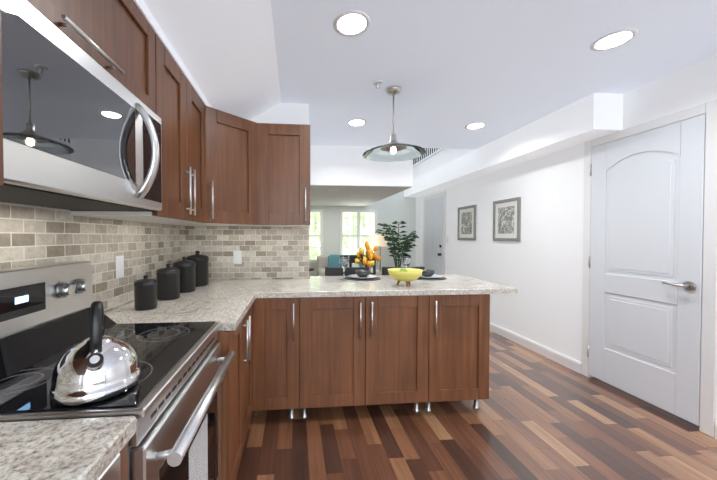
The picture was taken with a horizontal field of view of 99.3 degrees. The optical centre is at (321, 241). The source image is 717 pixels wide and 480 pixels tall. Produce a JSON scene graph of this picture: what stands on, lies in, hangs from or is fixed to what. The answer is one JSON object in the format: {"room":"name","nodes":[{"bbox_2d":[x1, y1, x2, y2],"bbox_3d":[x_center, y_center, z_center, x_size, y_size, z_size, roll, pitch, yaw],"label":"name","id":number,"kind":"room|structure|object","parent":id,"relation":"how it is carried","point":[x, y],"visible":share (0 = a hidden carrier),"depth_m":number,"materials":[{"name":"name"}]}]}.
{"room":"kitchen","nodes":[
{"label":"kitchen","id":0,"kind":"room"},
{"bbox_2d":[134,0,280,119],"bbox_3d":[-0.546,-1.006,0.235,0.810,0.303,4.720,0,1,-5],"label":"soffit","id":1,"kind":"structure","parent":0,"point":[222,53],"depth_m":1.61,"materials":[{"name":"white paint"}]},
{"bbox_2d":[250,103,308,124],"bbox_3d":[-0.641,0.017,2.674,1.050,2.430,0.120,0,1,-5],"label":"wall","id":2,"kind":"structure","parent":0,"point":[286,113],"depth_m":2.62,"materials":[{"name":"white paint"}]},
{"bbox_2d":[184,109,263,225],"bbox_3d":[-0.802,-0.513,2.271,0.640,0.745,0.625,0,1,-5],"label":"upper cabinet","id":3,"kind":"object","parent":2,"relation":"attached to","point":[220,168],"depth_m":2.15,"materials":[{"name":"brown wood"}]},
{"bbox_2d":[260,123,309,226],"bbox_3d":[-0.329,-0.516,2.426,0.462,0.745,0.400,0,1,-5],"label":"upper cabinet","id":4,"kind":"object","parent":2,"relation":"attached to","point":[284,148],"depth_m":2.29,"materials":[{"name":"brown wood"}]},
{"bbox_2d":[310,145,412,206],"bbox_3d":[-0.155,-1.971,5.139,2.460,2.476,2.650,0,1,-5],"label":"ceiling beam","id":5,"kind":"structure","parent":0,"point":[348,172],"depth_m":3.90,"materials":[{"name":"white paint"}]},
{"bbox_2d":[309,159,415,276],"bbox_3d":[0.280,-1.033,6.583,3.580,4.400,0.120,0,1,-5],"label":"wall","id":6,"kind":"structure","parent":0,"point":[399,207],"depth_m":6.63,"materials":[{"name":"white paint"}]},
{"bbox_2d":[309,209,322,262],"bbox_3d":[-0.374,-0.121,6.453,0.810,1.140,0.050,0,1,-5],"label":"window","id":7,"kind":"structure","parent":6,"relation":"in","point":[316,230],"depth_m":6.49,"materials":[{"name":"white glass"}]},
{"bbox_2d":[340,209,376,261],"bbox_3d":[0.796,-0.123,6.557,0.820,1.140,0.050,0,1,-5],"label":"window","id":8,"kind":"structure","parent":6,"relation":"in","point":[358,228],"depth_m":6.57,"materials":[{"name":"white glass"}]},
{"bbox_2d":[236,331,716,479],"bbox_3d":[0.664,1.268,2.303,3.820,0.060,8.790,0,1,-5],"label":"floor","id":9,"kind":"structure","parent":0,"point":[535,416],"depth_m":1.92,"materials":[{"name":"brown wood"}]},
{"bbox_2d":[97,453,120,479],"bbox_3d":[-0.617,0.838,0.266,0.640,0.868,0.601,0,1,-5],"label":"dishwasher","id":10,"kind":"object","parent":9,"relation":"on","point":[112,471],"visible":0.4,"depth_m":0.56,"materials":[{"name":"grey metal"}]},
{"bbox_2d":[0,261,234,479],"bbox_3d":[-0.667,0.673,0.947,0.661,1.175,0.664,0,1,-5],"label":"range","id":11,"kind":"object","parent":9,"relation":"on","point":[170,400],"visible":0.73,"depth_m":0.90,"materials":[{"name":"silver metal"}]},
{"bbox_2d":[49,301,140,405],"bbox_3d":[-0.532,0.243,0.718,0.174,0.207,0.175,0,1,-5],"label":"kettle","id":12,"kind":"object","parent":11,"relation":"on","point":[98,365],"visible":1,"depth_m":0.67,"materials":[{"name":"silver metal"}]},
{"bbox_2d":[119,442,128,479],"bbox_3d":[-0.614,0.845,-0.120,0.577,0.868,1.464,0,1,-5],"label":"base cabinet","id":13,"kind":"object","parent":9,"relation":"on","point":[123,452],"depth_m":0.61,"materials":[{"name":"brown wood"}]},
{"bbox_2d":[0,416,135,479],"bbox_3d":[-0.612,0.390,-0.127,0.590,0.037,1.464,0,1,-5],"label":"countertop","id":14,"kind":"structure","parent":13,"relation":"on","point":[78,449],"depth_m":0.54,"materials":[{"name":"stone"}]},
{"bbox_2d":[216,299,255,479],"bbox_3d":[-0.746,0.815,1.655,0.626,0.868,0.738,0,1,-5],"label":"base cabinet","id":15,"kind":"object","parent":9,"relation":"on","point":[238,385],"depth_m":1.55,"materials":[{"name":"brown wood"}]},
{"bbox_2d":[104,274,516,330],"bbox_3d":[0.144,0.353,2.097,2.490,0.037,1.478,0,1,-5],"label":"countertop","id":16,"kind":"structure","parent":15,"relation":"on","point":[227,304],"depth_m":2.05,"materials":[{"name":"stone"}]},
{"bbox_2d":[134,275,157,310],"bbox_3d":[-0.901,0.257,1.550,0.106,0.171,0.106,0,1,-5],"label":"canister","id":17,"kind":"object","parent":16,"relation":"on","point":[145,293],"visible":1,"depth_m":1.51,"materials":[{"name":"black ceramic"}]},
{"bbox_2d":[156,264,179,299],"bbox_3d":[-0.913,0.235,1.800,0.128,0.207,0.129,0,1,-5],"label":"canister","id":18,"kind":"object","parent":16,"relation":"on","point":[168,281],"visible":0.96,"depth_m":1.75,"materials":[{"name":"black ceramic"}]},
{"bbox_2d":[172,256,195,292],"bbox_3d":[-0.926,0.217,2.039,0.145,0.234,0.145,0,1,-5],"label":"canister","id":19,"kind":"object","parent":16,"relation":"on","point":[187,268],"visible":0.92,"depth_m":1.99,"materials":[{"name":"black ceramic"}]},
{"bbox_2d":[186,251,208,286],"bbox_3d":[-0.940,0.200,2.288,0.162,0.261,0.162,0,1,-5],"label":"canister","id":20,"kind":"object","parent":16,"relation":"on","point":[202,269],"visible":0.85,"depth_m":2.24,"materials":[{"name":"black ceramic"}]},
{"bbox_2d":[339,255,348,279],"bbox_3d":[0.187,0.223,2.570,0.082,0.205,0.082,0,1,-5],"label":"wine glass","id":21,"kind":"object","parent":16,"relation":"on","point":[343,260],"visible":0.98,"depth_m":2.54,"materials":[{"name":"white"}]},
{"bbox_2d":[345,270,380,280],"bbox_3d":[0.359,0.291,2.667,0.320,0.066,0.320,0,1,-5],"label":"place setting","id":22,"kind":"object","parent":16,"relation":"on","point":[362,275],"visible":0.98,"depth_m":2.63,"materials":[{"name":"grey"}]},
{"bbox_2d":[388,268,422,286],"bbox_3d":[0.624,0.266,2.278,0.258,0.132,0.258,0,1,-5],"label":"bowl","id":23,"kind":"object","parent":16,"relation":"on","point":[407,275],"visible":1,"depth_m":2.20,"materials":[{"name":"yellow ceramic"}]},
{"bbox_2d":[402,255,410,267],"bbox_3d":[0.741,0.222,2.659,0.082,0.205,0.082,0,1,-5],"label":"wine glass","id":24,"kind":"object","parent":16,"relation":"on","point":[406,260],"visible":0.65,"depth_m":2.63,"materials":[{"name":"white"}]},
{"bbox_2d":[418,270,446,279],"bbox_3d":[0.939,0.291,2.698,0.320,0.066,0.320,0,1,-5],"label":"place setting","id":25,"kind":"object","parent":16,"relation":"on","point":[428,275],"visible":0.85,"depth_m":2.64,"materials":[{"name":"grey ceramic"}]},
{"bbox_2d":[256,297,299,418],"bbox_3d":[-0.336,0.803,2.344,0.314,0.868,0.607,0,1,-5],"label":"base cabinet","id":26,"kind":"object","parent":9,"relation":"on","point":[292,354],"depth_m":2.05,"materials":[{"name":"brown wood"}]},
{"bbox_2d":[325,267,368,275],"bbox_3d":[0.218,0.735,3.127,0.420,0.980,0.472,0,1,-5],"label":"chair","id":27,"kind":"object","parent":9,"relation":"on","point":[333,271],"visible":0.08,"depth_m":2.88,"materials":[{"name":"black"}]},
{"bbox_2d":[317,254,380,275],"bbox_3d":[0.506,0.721,6.050,1.170,0.910,0.860,0,1,-5],"label":"sofa","id":28,"kind":"object","parent":9,"relation":"on","point":[324,261],"visible":0.19,"depth_m":6.10,"materials":[{"name":"beige fabric"}]},
{"bbox_2d":[349,255,375,274],"bbox_3d":[0.654,0.711,4.553,0.420,0.980,0.472,0,1,-5],"label":"chair","id":29,"kind":"object","parent":9,"relation":"on","point":[352,258],"visible":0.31,"depth_m":4.75,"materials":[{"name":"black"}]},
{"bbox_2d":[300,295,431,417],"bbox_3d":[0.274,0.803,2.398,0.910,0.868,0.607,0,1,-5],"label":"base cabinet","id":30,"kind":"object","parent":9,"relation":"on","point":[355,350],"depth_m":2.10,"materials":[{"name":"brown wood"}]},
{"bbox_2d":[373,235,386,271],"bbox_3d":[1.232,0.515,6.403,0.300,1.310,0.300,0,1,-5],"label":"floor lamp","id":31,"kind":"object","parent":9,"relation":"on","point":[379,240],"visible":0.56,"depth_m":6.29,"materials":[{"name":"brown"}]},
{"bbox_2d":[375,221,418,266],"bbox_3d":[1.503,0.394,5.978,0.881,1.566,0.980,0,1,-5],"label":"palm plant","id":32,"kind":"object","parent":9,"relation":"on","point":[406,246],"visible":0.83,"depth_m":5.89,"materials":[{"name":"green plant"}]},
{"bbox_2d":[382,266,424,274],"bbox_3d":[0.776,0.734,3.177,0.420,0.980,0.472,0,1,-5],"label":"chair","id":33,"kind":"object","parent":9,"relation":"on","point":[384,270],"visible":0.1,"depth_m":2.93,"materials":[{"name":"black"}]},
{"bbox_2d":[432,294,489,408],"bbox_3d":[0.953,0.802,2.459,0.454,0.868,0.607,0,1,-5],"label":"base cabinet","id":34,"kind":"object","parent":9,"relation":"on","point":[460,323],"depth_m":2.16,"materials":[{"name":"brown wood"}]},
{"bbox_3d":[0.539,0.838,3.816,1.000,0.750,0.700,0,1,-5],"label":"dining table","id":35,"kind":"object","parent":9,"relation":"on","visible":0},
{"bbox_2d":[355,241,380,273],"bbox_3d":[0.529,0.233,3.625,0.323,0.465,0.336,0,1,-5],"label":"flower arrangement","id":36,"kind":"object","parent":35,"relation":"on","point":[367,260],"visible":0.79,"depth_m":3.58,"materials":[{"name":"orange plant"}]},
{"bbox_2d":[271,0,716,148],"bbox_3d":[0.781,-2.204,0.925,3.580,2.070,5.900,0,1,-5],"label":"ceiling","id":37,"kind":"structure","parent":0,"point":[452,69],"depth_m":1.97,"materials":[{"name":"white paint"}]},
{"bbox_2d":[333,10,369,36],"bbox_3d":[0.162,-1.176,1.641,0.200,0.008,0.200,0,1,-5],"label":"recessed light","id":38,"kind":"object","parent":37,"relation":"in","point":[349,23],"visible":1,"depth_m":1.63,"materials":[{"name":"white paint"}]},
{"bbox_2d":[347,119,366,125],"bbox_3d":[0.352,-1.200,3.063,0.200,0.008,0.200,0,1,-5],"label":"recessed light","id":39,"kind":"object","parent":37,"relation":"in","point":[356,122],"visible":1,"depth_m":3.06,"materials":[{"name":"white paint"}]},
{"bbox_2d":[373,80,381,88],"bbox_3d":[0.418,-1.168,2.266,0.068,0.045,0.068,0,1,-5],"label":"smoke detector","id":40,"kind":"object","parent":37,"relation":"attached to","point":[377,83],"visible":1,"depth_m":2.26,"materials":[{"name":"white plastic"}]},
{"bbox_2d":[362,86,425,161],"bbox_3d":[0.563,-0.938,2.383,0.484,0.508,0.484,0,1,-5],"label":"pendant lamp","id":41,"kind":"object","parent":37,"relation":"hanging from","point":[393,150],"visible":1,"depth_m":2.42,"materials":[{"name":"silver metal"}]},
{"bbox_2d":[465,122,485,128],"bbox_3d":[1.599,-1.201,3.154,0.200,0.008,0.200,0,1,-5],"label":"recessed light","id":42,"kind":"object","parent":37,"relation":"in","point":[476,125],"visible":1,"depth_m":3.14,"materials":[{"name":"white paint"}]},
{"bbox_2d":[404,93,622,196],"bbox_3d":[2.112,-1.224,4.554,0.290,0.570,4.240,0,1,-5],"label":"soffit","id":43,"kind":"object","parent":37,"relation":"attached to","point":[590,117],"depth_m":3.17,"materials":[{"name":"white paint"}]},
{"bbox_2d":[413,148,439,164],"bbox_3d":[1.950,-1.997,5.320,0.045,0.950,2.640,0,1,-5],"label":"stair railing","id":44,"kind":"object","parent":43,"relation":"on","point":[424,155],"depth_m":5.59,"materials":[{"name":"black"}]},
{"bbox_2d":[590,28,637,50],"bbox_3d":[1.711,-1.178,1.778,0.200,0.008,0.200,0,1,-5],"label":"recessed light","id":45,"kind":"object","parent":37,"relation":"in","point":[614,39],"visible":1,"depth_m":1.77,"materials":[{"name":"white paint"}]},
{"bbox_2d":[415,54,716,422],"bbox_3d":[2.507,-0.964,2.430,0.120,4.400,8.790,0,1,-5],"label":"wall","id":46,"kind":"structure","parent":0,"point":[539,265],"depth_m":3.25,"materials":[{"name":"white paint"}]},
{"bbox_2d":[425,196,442,274],"bbox_3d":[2.112,0.180,5.798,0.070,2.000,0.750,0,1,-5],"label":"entry door","id":47,"kind":"structure","parent":46,"relation":"in","point":[433,233],"depth_m":5.72,"materials":[{"name":"white paint"}]},
{"bbox_2d":[423,191,445,274],"bbox_3d":[2.140,0.140,5.799,0.013,2.080,0.910,0,1,-5],"label":"door frame","id":48,"kind":"structure","parent":46,"relation":"attached to","point":[440,194],"depth_m":5.40,"materials":[{"name":"white paint"}]},
{"bbox_2d":[457,205,475,239],"bbox_3d":[2.234,-0.281,4.681,0.023,0.525,0.480,0,1,-5],"label":"picture frame","id":49,"kind":"object","parent":46,"relation":"attached to","point":[466,228],"visible":0.94,"depth_m":4.66,"materials":[{"name":"white paper"}]},
{"bbox_2d":[493,197,520,240],"bbox_3d":[2.312,-0.267,3.805,0.023,0.525,0.480,0,1,-5],"label":"picture frame","id":50,"kind":"object","parent":46,"relation":"attached to","point":[506,219],"visible":1,"depth_m":3.78,"materials":[{"name":"silver metal"}]},
{"bbox_2d":[490,322,716,438],"bbox_3d":[2.439,1.183,2.459,0.016,0.105,8.550,0,1,-5],"label":"baseboard","id":51,"kind":"structure","parent":46,"relation":"attached to","point":[561,359],"depth_m":3.25,"materials":[{"name":"white paint"}]},
{"bbox_2d":[587,114,705,425],"bbox_3d":[2.428,0.189,2.348,0.101,2.036,0.756,0,1,-5],"label":"kitchen door","id":52,"kind":"structure","parent":46,"relation":"in","point":[645,261],"depth_m":2.25,"materials":[{"name":"white paint"}]},
{"bbox_2d":[581,99,716,437],"bbox_3d":[2.482,0.167,2.348,0.086,2.140,0.894,0,1,-5],"label":"door frame","id":53,"kind":"structure","parent":46,"relation":"attached to","point":[708,374],"depth_m":1.95,"materials":[{"name":"white paint"}]},
{"bbox_3d":[-1.179,-0.959,2.102,0.120,4.400,8.790,0,1,-5],"label":"wall","id":54,"kind":"structure","parent":0,"visible":0},
{"bbox_2d":[0,0,3,184],"bbox_3d":[-0.704,-0.467,-0.023,0.430,0.762,1.016,0,1,-5],"label":"upper cabinet","id":55,"kind":"object","parent":54,"relation":"attached to","point":[1,106],"depth_m":0.50,"materials":[{"name":"brown wood"}]},
{"bbox_2d":[26,0,159,116],"bbox_3d":[-0.827,-0.686,0.860,0.342,0.353,0.764,0,1,-5],"label":"upper cabinet","id":56,"kind":"object","parent":54,"relation":"attached to","point":[115,34],"depth_m":1.00,"materials":[{"name":"brown wood"}]},
{"bbox_2d":[0,0,161,210],"bbox_3d":[-0.778,-0.313,0.871,0.428,0.387,0.764,0,1,-5],"label":"microwave","id":57,"kind":"object","parent":56,"relation":"attached to","point":[81,129],"visible":1,"depth_m":0.75,"materials":[{"name":"grey metal"}]},
{"bbox_2d":[0,202,187,312],"bbox_3d":[-0.994,0.096,0.766,0.008,0.565,3.620,0,1,-5],"label":"tile backsplash","id":58,"kind":"structure","parent":54,"relation":"attached to","point":[31,235],"depth_m":1.41,"materials":[{"name":"tile"}]},
{"bbox_2d":[116,255,123,277],"bbox_3d":[-1.060,0.133,1.589,0.006,0.115,0.070,0,1,-5],"label":"outlet","id":59,"kind":"object","parent":58,"relation":"attached to","point":[119,259],"depth_m":1.58,"materials":[{"name":"white plastic"}]},
{"bbox_2d":[70,40,187,219],"bbox_3d":[-0.877,-0.499,1.425,0.342,0.745,0.356,0,1,-5],"label":"upper cabinet","id":60,"kind":"object","parent":54,"relation":"attached to","point":[173,82],"depth_m":1.44,"materials":[{"name":"brown wood"}]},
{"bbox_2d":[144,81,215,223],"bbox_3d":[-0.882,-0.506,1.808,0.399,0.745,0.408,0,1,-5],"label":"upper cabinet","id":61,"kind":"object","parent":54,"relation":"attached to","point":[201,117],"depth_m":1.88,"materials":[{"name":"brown wood"}]},
{"bbox_2d":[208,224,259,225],"bbox_3d":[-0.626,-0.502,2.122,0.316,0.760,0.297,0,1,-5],"label":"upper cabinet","id":62,"kind":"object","parent":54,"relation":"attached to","point":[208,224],"depth_m":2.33,"materials":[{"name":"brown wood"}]},
{"bbox_2d":[188,226,308,279],"bbox_3d":[-0.620,0.065,2.612,1.020,0.565,0.008,0,1,-5],"label":"tile backsplash","id":63,"kind":"structure","parent":54,"relation":"attached to","point":[267,252],"depth_m":2.61,"materials":[{"name":"tile"}]},
{"bbox_2d":[233,251,241,263],"bbox_3d":[-0.724,0.136,2.597,0.070,0.115,0.006,0,1,-5],"label":"outlet","id":64,"kind":"object","parent":63,"relation":"attached to","point":[237,257],"depth_m":2.59,"materials":[{"name":"white plastic"}]}
]}

